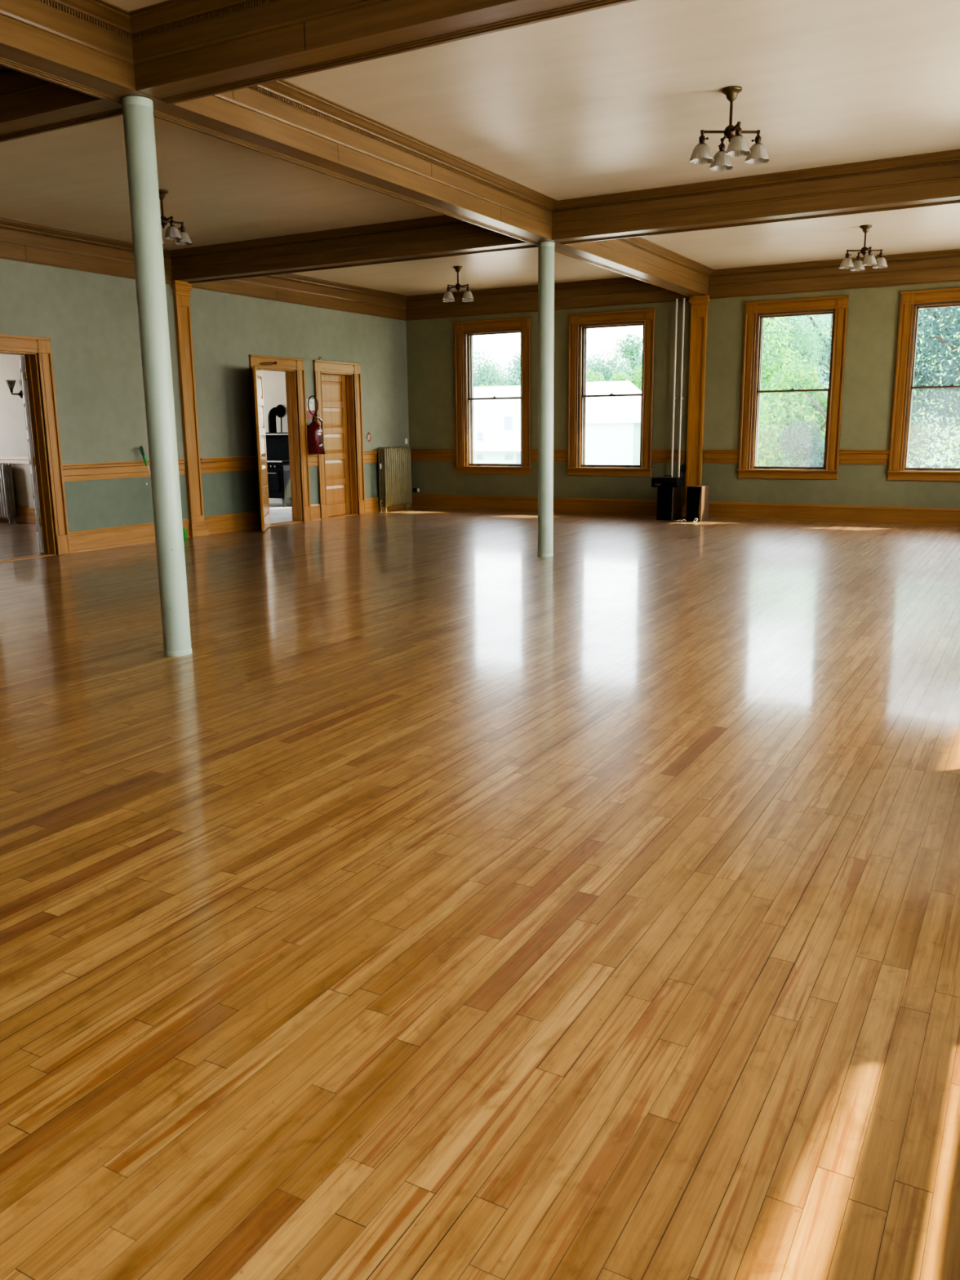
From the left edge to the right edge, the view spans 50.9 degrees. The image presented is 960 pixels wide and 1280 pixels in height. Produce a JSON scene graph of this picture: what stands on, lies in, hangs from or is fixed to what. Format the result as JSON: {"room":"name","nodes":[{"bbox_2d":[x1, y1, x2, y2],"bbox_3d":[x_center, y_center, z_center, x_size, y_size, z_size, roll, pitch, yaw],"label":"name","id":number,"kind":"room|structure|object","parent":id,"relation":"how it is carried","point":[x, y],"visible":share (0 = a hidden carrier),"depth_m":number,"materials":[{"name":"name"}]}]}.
{"room":"community hall","nodes":[
{"label":"community hall","id":0,"kind":"room"},
{"bbox_2d":[0,353,40,524],"bbox_3d":[-6.853,-3.471,16.162,6.321,3.550,0.150,6,14,29],"label":"wall","id":1,"kind":"structure","parent":0,"point":[13,435],"depth_m":16.59,"materials":[{"name":"white paint"}]},
{"bbox_2d":[4,380,22,398],"bbox_3d":[-7.494,-4.037,16.262,0.264,0.280,0.166,-8,14,-31],"label":"wall sconce","id":2,"kind":"object","parent":1,"relation":"attached to","point":[11,384],"visible":0.94,"depth_m":16.21,"materials":[{"name":"brown metal"}]},
{"bbox_2d":[0,456,29,464],"bbox_3d":[-6.878,-2.882,16.231,6.321,0.120,0.035,6,14,29],"label":"chair rail","id":3,"kind":"object","parent":1,"relation":"attached to","point":[11,460],"depth_m":16.66,"materials":[{"name":"white wood"}]},
{"bbox_2d":[0,258,408,551],"bbox_3d":[-5.811,-2.702,11.386,0.212,4.000,17.970,6,14,29],"label":"wall","id":4,"kind":"structure","parent":0,"point":[91,320],"depth_m":13.97,"materials":[{"name":"green paint"}]},
{"bbox_2d":[0,333,71,562],"bbox_3d":[-5.506,-2.310,12.217,0.741,2.603,1.868,-1,12,0],"label":"door frame","id":5,"kind":"structure","parent":4,"relation":"in","point":[9,344],"depth_m":12.29,"materials":[{"name":"brown wood"}]},
{"bbox_2d":[0,65,123,142],"bbox_3d":[-4.591,-3.749,7.525,5.448,0.381,0.500,6,14,29],"label":"ceiling beam","id":6,"kind":"structure","parent":4,"relation":"attached to","point":[30,105],"depth_m":6.48,"materials":[{"name":"brown wood"}]},
{"bbox_2d":[170,280,208,537],"bbox_3d":[-4.068,-3.202,14.176,0.093,3.487,0.326,6,14,29],"label":"pilaster","id":7,"kind":"object","parent":4,"relation":"attached to","point":[197,526],"visible":1,"depth_m":14.16,"materials":[{"name":"brown wood"}]},
{"bbox_2d":[0,217,407,320],"bbox_3d":[-5.691,-4.439,10.940,0.130,0.420,17.970,6,14,29],"label":"crown molding","id":8,"kind":"structure","parent":4,"relation":"attached to","point":[21,242],"depth_m":13.15,"materials":[{"name":"brown wood"}]},
{"bbox_2d":[62,450,377,481],"bbox_3d":[-5.701,-1.853,11.508,0.045,0.215,17.970,6,14,29],"label":"chair rail","id":9,"kind":"object","parent":4,"relation":"attached to","point":[122,469],"visible":0.84,"depth_m":13.53,"materials":[{"name":"brown wood"}]},
{"bbox_2d":[68,497,411,553],"bbox_3d":[-5.695,-1.010,11.688,0.038,0.262,17.970,6,14,29],"label":"baseboard","id":10,"kind":"structure","parent":4,"relation":"attached to","point":[130,535],"depth_m":13.73,"materials":[{"name":"brown wood"}]},
{"bbox_2d":[248,354,311,531],"bbox_3d":[-3.270,-3.063,15.666,0.539,2.603,1.859,2,12,13],"label":"door","id":11,"kind":"structure","parent":4,"relation":"in","point":[292,367],"depth_m":16.17,"materials":[{"name":"brown wood"}]},
{"bbox_2d":[306,399,315,418],"bbox_3d":[-2.766,-3.786,16.531,0.005,0.310,0.200,6,14,29],"label":"safety sign","id":12,"kind":"object","parent":4,"relation":"attached to","point":[312,404],"visible":0.92,"depth_m":16.53,"materials":[{"name":"white plastic"}]},
{"bbox_2d":[306,395,324,453],"bbox_3d":[-2.670,-3.498,16.434,0.306,0.936,0.292,-5,13,-21],"label":"fire extinguisher","id":13,"kind":"object","parent":4,"relation":"attached to","point":[315,437],"visible":1,"depth_m":16.39,"materials":[{"name":"red metal"}]},
{"bbox_2d":[312,356,365,519],"bbox_3d":[-2.470,-3.448,17.299,0.250,2.665,1.282,6,14,29],"label":"door","id":14,"kind":"structure","parent":4,"relation":"in","point":[339,482],"depth_m":17.48,"materials":[{"name":"brown wood"}]},
{"bbox_2d":[170,214,537,284],"bbox_3d":[-1.750,-4.830,12.498,5.448,0.381,0.500,6,14,29],"label":"ceiling beam","id":15,"kind":"structure","parent":4,"relation":"attached to","point":[440,236],"depth_m":12.33,"materials":[{"name":"brown wood"}]},
{"bbox_2d":[0,502,959,1279],"bbox_3d":[-3.575,-0.588,10.580,17.920,0.150,17.990,6,14,29],"label":"floor","id":16,"kind":"structure","parent":0,"point":[462,901],"depth_m":3.25,"materials":[{"name":"brown wood"}]},
{"bbox_2d":[0,462,17,524],"bbox_3d":[-8.062,-2.449,16.869,0.671,1.008,0.170,6,14,29],"label":"radiator","id":17,"kind":"object","parent":16,"relation":"on","point":[7,501],"visible":1,"depth_m":16.70,"materials":[{"name":"silver metal"}]},
{"bbox_2d":[138,445,151,479],"bbox_3d":[-4.337,-1.945,13.507,0.392,1.292,0.068,2,12,13],"label":"broom","id":18,"kind":"object","parent":16,"relation":"on","point":[141,447],"visible":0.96,"depth_m":13.43,"materials":[{"name":"green plastic"}]},
{"bbox_2d":[121,95,191,656],"bbox_3d":[-2.088,-1.610,6.560,0.185,3.482,0.185,6,14,29],"label":"support column","id":19,"kind":"structure","parent":16,"relation":"on","point":[137,111],"depth_m":6.46,"materials":[{"name":"paint"}]},
{"bbox_2d":[182,527,186,540],"bbox_3d":[-4.195,-1.496,14.004,0.220,0.225,0.116,0,12,1],"label":"dustpan","id":20,"kind":"object","parent":16,"relation":"on","point":[184,531],"visible":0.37,"depth_m":13.97,"materials":[{"name":"green plastic"}]},
{"bbox_2d":[265,404,291,506],"bbox_3d":[-4.122,-3.688,20.136,1.206,1.986,0.981,6,14,29],"label":"stove","id":21,"kind":"object","parent":16,"relation":"on","point":[277,443],"visible":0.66,"depth_m":19.82,"materials":[{"name":"black metal"}]},
{"bbox_2d":[265,435,288,459],"bbox_3d":[-4.079,-3.863,20.176,1.150,0.500,0.030,6,14,29],"label":"backsplash","id":22,"kind":"structure","parent":21,"relation":"on","point":[277,446],"depth_m":20.14,"materials":[{"name":"black metal"}]},
{"bbox_2d":[266,459,289,462],"bbox_3d":[-4.182,-3.560,20.052,1.205,0.040,0.675,6,14,29],"label":"cooktop","id":23,"kind":"object","parent":21,"relation":"in","point":[268,460],"depth_m":19.60,"materials":[{"name":"silver metal"}]},
{"bbox_2d":[377,446,412,512],"bbox_3d":[-1.585,-2.963,18.578,0.173,1.173,0.970,6,14,29],"label":"radiator","id":24,"kind":"object","parent":16,"relation":"on","point":[394,463],"visible":1,"depth_m":18.46,"materials":[{"name":"brown metal"}]},
{"bbox_2d":[537,241,555,556],"bbox_3d":[0.753,-2.692,11.534,0.185,3.482,0.185,6,14,29],"label":"support column","id":25,"kind":"structure","parent":16,"relation":"on","point":[545,249],"depth_m":11.45,"materials":[{"name":"paint"}]},
{"bbox_2d":[657,487,680,520],"bbox_3d":[3.050,-2.213,16.305,0.260,0.525,0.420,6,14,29],"label":"loudspeaker","id":26,"kind":"object","parent":16,"relation":"on","point":[668,499],"visible":0.88,"depth_m":16.14,"materials":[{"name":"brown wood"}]},
{"bbox_2d":[657,487,672,519],"bbox_3d":[2.952,-2.177,16.132,0.250,0.503,0.016,6,14,29],"label":"grille","id":27,"kind":"object","parent":26,"relation":"attached to","point":[664,495],"depth_m":16.12,"materials":[{"name":"black fabric"}]},
{"bbox_2d":[651,475,684,487],"bbox_3d":[3.005,-2.547,16.168,0.440,0.182,0.344,6,14,29],"label":"amplifier","id":28,"kind":"object","parent":26,"relation":"on","point":[659,482],"visible":1,"depth_m":16.05,"materials":[{"name":"black plastic"}]},
{"bbox_2d":[685,484,709,521],"bbox_3d":[3.477,-2.183,16.083,0.240,0.548,0.454,6,14,29],"label":"loudspeaker","id":29,"kind":"object","parent":16,"relation":"on","point":[697,495],"visible":0.97,"depth_m":15.92,"materials":[{"name":"black wood"}]},
{"bbox_2d":[685,486,701,521],"bbox_3d":[3.367,-2.143,15.904,0.227,0.534,0.018,6,14,29],"label":"grille","id":30,"kind":"object","parent":29,"relation":"attached to","point":[693,493],"depth_m":15.89,"materials":[{"name":"black fabric"}]},
{"bbox_2d":[0,0,959,295],"bbox_3d":[-0.759,-4.210,8.231,11.979,0.150,18.670,6,14,29],"label":"ceiling","id":31,"kind":"structure","parent":0,"point":[620,98],"depth_m":8.20,"materials":[{"name":"white paint"}]},
{"bbox_2d":[159,189,192,245],"bbox_3d":[-3.200,-4.271,10.181,0.475,0.484,0.475,0,12,4],"label":"ceiling light","id":32,"kind":"object","parent":31,"relation":"hanging from","point":[182,237],"visible":0.56,"depth_m":10.15,"materials":[{"name":"white glass"}]},
{"bbox_2d":[168,218,175,226],"bbox_3d":[-3.066,-4.151,10.051,0.071,0.088,0.073,-11,16,-40],"label":"socket","id":33,"kind":"object","parent":32,"relation":"attached to","point":[171,223],"depth_m":10.03,"materials":[{"name":"brown metal"}]},
{"bbox_2d":[177,224,186,232],"bbox_3d":[-3.047,-4.210,10.330,0.074,0.088,0.070,-11,16,-40],"label":"socket","id":34,"kind":"object","parent":32,"relation":"attached to","point":[182,228],"depth_m":10.31,"materials":[{"name":"brown metal"}]},
{"bbox_2d":[128,0,637,104],"bbox_3d":[0.482,-3.215,4.744,5.691,0.381,0.500,6,14,29],"label":"ceiling beam","id":35,"kind":"structure","parent":31,"relation":"attached to","point":[184,50],"depth_m":5.50,"materials":[{"name":"brown wood"}]},
{"bbox_2d":[442,266,473,302],"bbox_3d":[-0.331,-5.359,15.185,0.475,0.484,0.475,-1,12,-1],"label":"ceiling light","id":36,"kind":"object","parent":31,"relation":"hanging from","point":[448,296],"visible":1,"depth_m":15.09,"materials":[{"name":"brown metal"}]},
{"bbox_2d":[688,85,769,171],"bbox_3d":[1.810,-3.713,7.288,0.475,0.484,0.475,10,16,41],"label":"ceiling light","id":37,"kind":"object","parent":31,"relation":"hanging from","point":[738,146],"visible":1,"depth_m":7.27,"materials":[{"name":"white glass"}]},
{"bbox_2d":[697,133,708,144],"bbox_3d":[1.609,-3.619,7.296,0.074,0.088,0.070,-1,12,-3],"label":"socket","id":38,"kind":"object","parent":37,"relation":"attached to","point":[702,139],"depth_m":7.28,"materials":[{"name":"brown metal"}]},
{"bbox_2d":[718,141,725,151],"bbox_3d":[1.799,-3.665,7.505,0.071,0.088,0.073,-1,12,-3],"label":"socket","id":39,"kind":"object","parent":37,"relation":"attached to","point":[722,146],"depth_m":7.49,"materials":[{"name":"brown metal"}]},
{"bbox_2d":[734,124,742,136],"bbox_3d":[1.822,-3.582,7.110,0.071,0.088,0.073,-1,12,-3],"label":"socket","id":40,"kind":"object","parent":37,"relation":"attached to","point":[738,131],"depth_m":7.09,"materials":[{"name":"brown metal"}]},
{"bbox_2d":[751,133,762,144],"bbox_3d":[2.012,-3.628,7.319,0.074,0.088,0.070,-1,12,-3],"label":"socket","id":41,"kind":"object","parent":37,"relation":"attached to","point":[757,139],"depth_m":7.30,"materials":[{"name":"brown metal"}]},
{"bbox_2d":[551,149,959,244],"bbox_3d":[3.322,-4.296,9.718,5.691,0.381,0.500,6,14,29],"label":"beam","id":42,"kind":"structure","parent":31,"relation":"attached to","point":[931,179],"depth_m":9.87,"materials":[{"name":"brown wood"}]},
{"bbox_2d":[839,225,888,271],"bbox_3d":[4.719,-4.821,12.383,0.475,0.484,0.475,-12,16,-43],"label":"ceiling light","id":43,"kind":"object","parent":31,"relation":"hanging from","point":[869,260],"visible":1,"depth_m":12.37,"materials":[{"name":"white glass"}]},
{"bbox_2d":[844,251,851,258],"bbox_3d":[4.518,-4.729,12.405,0.074,0.088,0.070,0,12,1],"label":"socket","id":44,"kind":"object","parent":43,"relation":"attached to","point":[847,255],"depth_m":12.39,"materials":[{"name":"brown metal"}]},
{"bbox_2d":[856,253,860,260],"bbox_3d":[4.722,-4.773,12.599,0.071,0.088,0.073,0,12,1],"label":"socket","id":45,"kind":"object","parent":43,"relation":"attached to","point":[858,257],"depth_m":12.59,"materials":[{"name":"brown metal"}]},
{"bbox_2d":[876,251,883,257],"bbox_3d":[4.922,-4.732,12.399,0.074,0.088,0.070,0,12,1],"label":"socket","id":46,"kind":"object","parent":43,"relation":"attached to","point":[881,254],"depth_m":12.38,"materials":[{"name":"brown metal"}]},
{"bbox_2d":[262,281,959,507],"bbox_3d":[0.997,-4.152,17.900,18.240,4.000,0.360,6,14,29],"label":"wall","id":47,"kind":"structure","parent":0,"point":[873,313],"depth_m":16.32,"materials":[{"name":"green paint"}]},
{"bbox_2d":[0,0,714,297],"bbox_3d":[-0.886,-3.952,8.302,0.500,0.381,17.970,6,14,29],"label":"ceiling beam","id":48,"kind":"structure","parent":47,"relation":"attached to","point":[85,46],"depth_m":7.50,"materials":[{"name":"brown wood"}]},
{"bbox_2d":[412,488,419,492],"bbox_3d":[-1.215,-2.853,19.225,0.149,0.076,0.055,6,14,29],"label":"power outlet","id":49,"kind":"object","parent":47,"relation":"attached to","point":[414,490],"visible":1,"depth_m":19.21,"materials":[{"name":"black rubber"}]},
{"bbox_2d":[453,316,531,475],"bbox_3d":[0.311,-4.370,18.253,1.556,2.696,0.465,6,14,29],"label":"window","id":50,"kind":"structure","parent":47,"relation":"in","point":[463,340],"depth_m":18.21,"materials":[{"name":"brown wood"}]},
{"bbox_2d":[565,308,656,476],"bbox_3d":[2.278,-4.163,17.175,1.556,2.696,0.465,6,14,29],"label":"window","id":51,"kind":"structure","parent":47,"relation":"in","point":[579,323],"depth_m":17.09,"materials":[{"name":"brown wood"}]},
{"bbox_2d":[410,294,889,479],"bbox_3d":[3.697,-4.014,16.397,11.379,2.696,0.465,6,14,29],"label":"window","id":52,"kind":"structure","parent":47,"relation":"in","point":[756,312],"depth_m":15.68,"materials":[{"name":"brown wood"}]},
{"bbox_2d":[671,298,677,476],"bbox_3d":[3.170,-3.755,16.484,0.080,3.465,0.123,6,14,29],"label":"pipe","id":53,"kind":"object","parent":47,"relation":"attached to","point":[676,308],"visible":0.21,"depth_m":16.38,"materials":[{"name":"white metal"}]},
{"bbox_2d":[677,297,684,477],"bbox_3d":[3.273,-3.744,16.428,0.080,3.465,0.123,6,14,29],"label":"pipe","id":54,"kind":"object","parent":47,"relation":"attached to","point":[683,300],"visible":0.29,"depth_m":16.33,"materials":[{"name":"white metal"}]},
{"bbox_2d":[405,248,959,320],"bbox_3d":[3.567,-5.577,15.859,11.379,0.420,0.130,6,14,29],"label":"crown molding","id":55,"kind":"structure","parent":47,"relation":"attached to","point":[936,266],"depth_m":15.74,"materials":[{"name":"brown wood"}]},
{"bbox_2d":[680,465,685,477],"bbox_3d":[3.351,-2.744,16.647,0.060,0.276,0.044,6,14,29],"label":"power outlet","id":56,"kind":"object","parent":47,"relation":"attached to","point":[683,467],"visible":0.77,"depth_m":16.61,"materials":[{"name":"black plastic"}]},
{"bbox_2d":[410,493,959,526],"bbox_3d":[3.626,-2.153,16.624,11.379,0.262,0.038,6,14,29],"label":"baseboard","id":57,"kind":"structure","parent":47,"relation":"attached to","point":[930,516],"depth_m":16.33,"materials":[{"name":"brown wood"}]},
{"bbox_2d":[681,294,710,517],"bbox_3d":[3.489,-3.736,16.325,0.326,3.487,0.093,6,14,29],"label":"pilaster","id":58,"kind":"object","parent":47,"relation":"attached to","point":[700,306],"visible":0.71,"depth_m":16.27,"materials":[{"name":"brown wood"}]},
{"bbox_2d":[886,287,959,481],"bbox_3d":[6.862,-3.681,14.662,1.556,2.696,0.465,6,14,29],"label":"window","id":59,"kind":"structure","parent":47,"relation":"in","point":[911,301],"depth_m":14.77,"materials":[{"name":"brown wood"}]},
{"label":"outside","id":60,"kind":"structure","parent":0,"visible":0},
{"bbox_2d":[587,306,959,467],"bbox_3d":[15.058,-34.398,83.536,220.000,43.848,230.000,6,14,29],"label":"sky","id":61,"kind":"structure","parent":60,"point":[939,445],"depth_m":71.69,"materials":[{"name":"white"}]},
{"bbox_2d":[478,383,502,386],"bbox_3d":[1.138,-23.717,115.111,4.905,10.793,5.302,6,14,29],"label":"tree","id":62,"kind":"object","parent":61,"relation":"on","point":[486,384],"visible":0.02,"depth_m":113.89,"materials":[{"name":"green plant"}]},
{"bbox_2d":[473,348,511,386],"bbox_3d":[-0.090,-29.721,131.435,9.528,15.820,8.752,6,14,29],"label":"tree","id":63,"kind":"object","parent":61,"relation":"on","point":[486,374],"visible":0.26,"depth_m":129.16,"materials":[{"name":"green plant"}]},
{"bbox_2d":[498,350,520,386],"bbox_3d":[6.740,-34.814,151.626,12.204,17.293,9.893,6,14,29],"label":"tree","id":64,"kind":"object","parent":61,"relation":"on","point":[516,363],"visible":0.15,"depth_m":148.84,"materials":[{"name":"green plant"}]},
{"bbox_2d":[473,380,641,465],"bbox_3d":[7.324,-19.805,97.454,19.850,9.700,14.000,6,14,29],"label":"building","id":65,"kind":"structure","parent":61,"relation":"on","point":[613,424],"depth_m":92.69,"materials":[{"name":"white"}]},
{"bbox_2d":[475,430,481,439],"bbox_3d":[-0.087,-19.309,95.114,0.560,0.950,0.533,6,14,29],"label":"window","id":66,"kind":"structure","parent":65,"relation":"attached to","point":[478,433],"depth_m":95.05,"materials":[{"name":"white glass"}]},
{"bbox_2d":[586,368,604,382],"bbox_3d":[12.817,-24.154,113.178,7.476,12.207,8.083,6,14,29],"label":"tree","id":67,"kind":"object","parent":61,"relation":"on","point":[590,380],"visible":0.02,"depth_m":111.72,"materials":[{"name":"green plant"}]},
{"bbox_2d":[586,346,633,382],"bbox_3d":[18.148,-33.853,146.812,10.613,17.166,8.835,6,14,29],"label":"tree","id":68,"kind":"object","parent":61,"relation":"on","point":[601,367],"visible":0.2,"depth_m":144.93,"materials":[{"name":"green plant"}]},
{"bbox_2d":[604,364,642,391],"bbox_3d":[18.609,-28.622,130.510,8.696,13.663,7.285,6,14,29],"label":"tree","id":69,"kind":"object","parent":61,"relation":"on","point":[637,379],"visible":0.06,"depth_m":128.28,"materials":[{"name":"green plant"}]},
{"bbox_2d":[610,333,642,384],"bbox_3d":[26.756,-40.606,169.165,12.927,20.957,11.261,6,14,29],"label":"tree","id":70,"kind":"object","parent":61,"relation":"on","point":[628,349],"visible":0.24,"depth_m":165.52,"materials":[{"name":"green plant"}]},
{"bbox_2d":[636,351,642,367],"bbox_3d":[27.627,-34.232,142.664,11.318,19.423,10.825,6,14,29],"label":"tree","id":71,"kind":"object","parent":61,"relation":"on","point":[640,362],"visible":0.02,"depth_m":143.25,"materials":[{"name":"green plant"}]},
{"bbox_2d":[758,395,771,430],"bbox_3d":[7.472,-4.411,31.314,2.402,7.536,2.479,-3,12,-10],"label":"tree","id":72,"kind":"object","parent":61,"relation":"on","point":[762,415],"visible":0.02,"depth_m":30.21,"materials":[{"name":"green plant"}]},
{"bbox_2d":[756,363,827,466],"bbox_3d":[12.329,-6.648,40.116,4.972,8.442,4.396,-3,12,-12],"label":"tree","id":73,"kind":"object","parent":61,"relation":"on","point":[787,407],"visible":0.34,"depth_m":38.88,"materials":[{"name":"green plant"}]},
{"bbox_2d":[761,315,822,403],"bbox_3d":[16.604,-16.326,64.378,9.971,16.991,8.076,3,12,14],"label":"tree","id":74,"kind":"object","parent":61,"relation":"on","point":[799,336],"visible":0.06,"depth_m":63.84,"materials":[{"name":"green plant"}]},
{"bbox_2d":[757,316,826,458],"bbox_3d":[13.567,-11.116,52.265,9.089,11.873,8.148,-6,13,-22],"label":"tree","id":75,"kind":"object","parent":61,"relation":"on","point":[773,370],"visible":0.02,"depth_m":49.60,"materials":[{"name":"green plant"}]},
{"bbox_2d":[773,314,832,397],"bbox_3d":[25.792,-20.631,72.786,12.220,21.746,13.014,6,14,29],"label":"tree","id":76,"kind":"object","parent":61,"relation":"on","point":[822,336],"visible":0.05,"depth_m":69.73,"materials":[{"name":"green plant"}]},
{"bbox_2d":[777,335,831,466],"bbox_3d":[11.084,-5.271,31.453,3.615,9.086,3.684,2,12,12],"label":"tree","id":77,"kind":"object","parent":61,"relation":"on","point":[798,446],"visible":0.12,"depth_m":31.17,"materials":[{"name":"green plant"}]},
{"bbox_2d":[818,348,937,467],"bbox_3d":[21.419,-11.850,54.932,8.476,12.040,6.141,-12,16,-42],"label":"tree","id":78,"kind":"object","parent":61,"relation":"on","point":[912,412],"visible":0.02,"depth_m":54.88,"materials":[{"name":"green plant"}]},
{"bbox_2d":[817,306,959,467],"bbox_3d":[19.395,-10.655,41.592,10.724,17.342,7.098,5,13,26],"label":"tree","id":79,"kind":"object","parent":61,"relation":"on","point":[926,371],"visible":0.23,"depth_m":41.07,"materials":[{"name":"green plant"}]},
{"bbox_2d":[908,307,959,467],"bbox_3d":[11.106,-3.718,21.828,4.541,10.029,5.090,6,14,29],"label":"tree","id":80,"kind":"object","parent":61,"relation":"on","point":[948,463],"visible":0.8,"depth_m":22.80,"materials":[{"name":"green plant"}]},
{"bbox_2d":[917,306,959,464],"bbox_3d":[18.431,-6.453,33.604,6.445,13.165,8.204,-6,13,-23],"label":"tree","id":81,"kind":"object","parent":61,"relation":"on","point":[945,344],"visible":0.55,"depth_m":34.27,"materials":[{"name":"green plant"}]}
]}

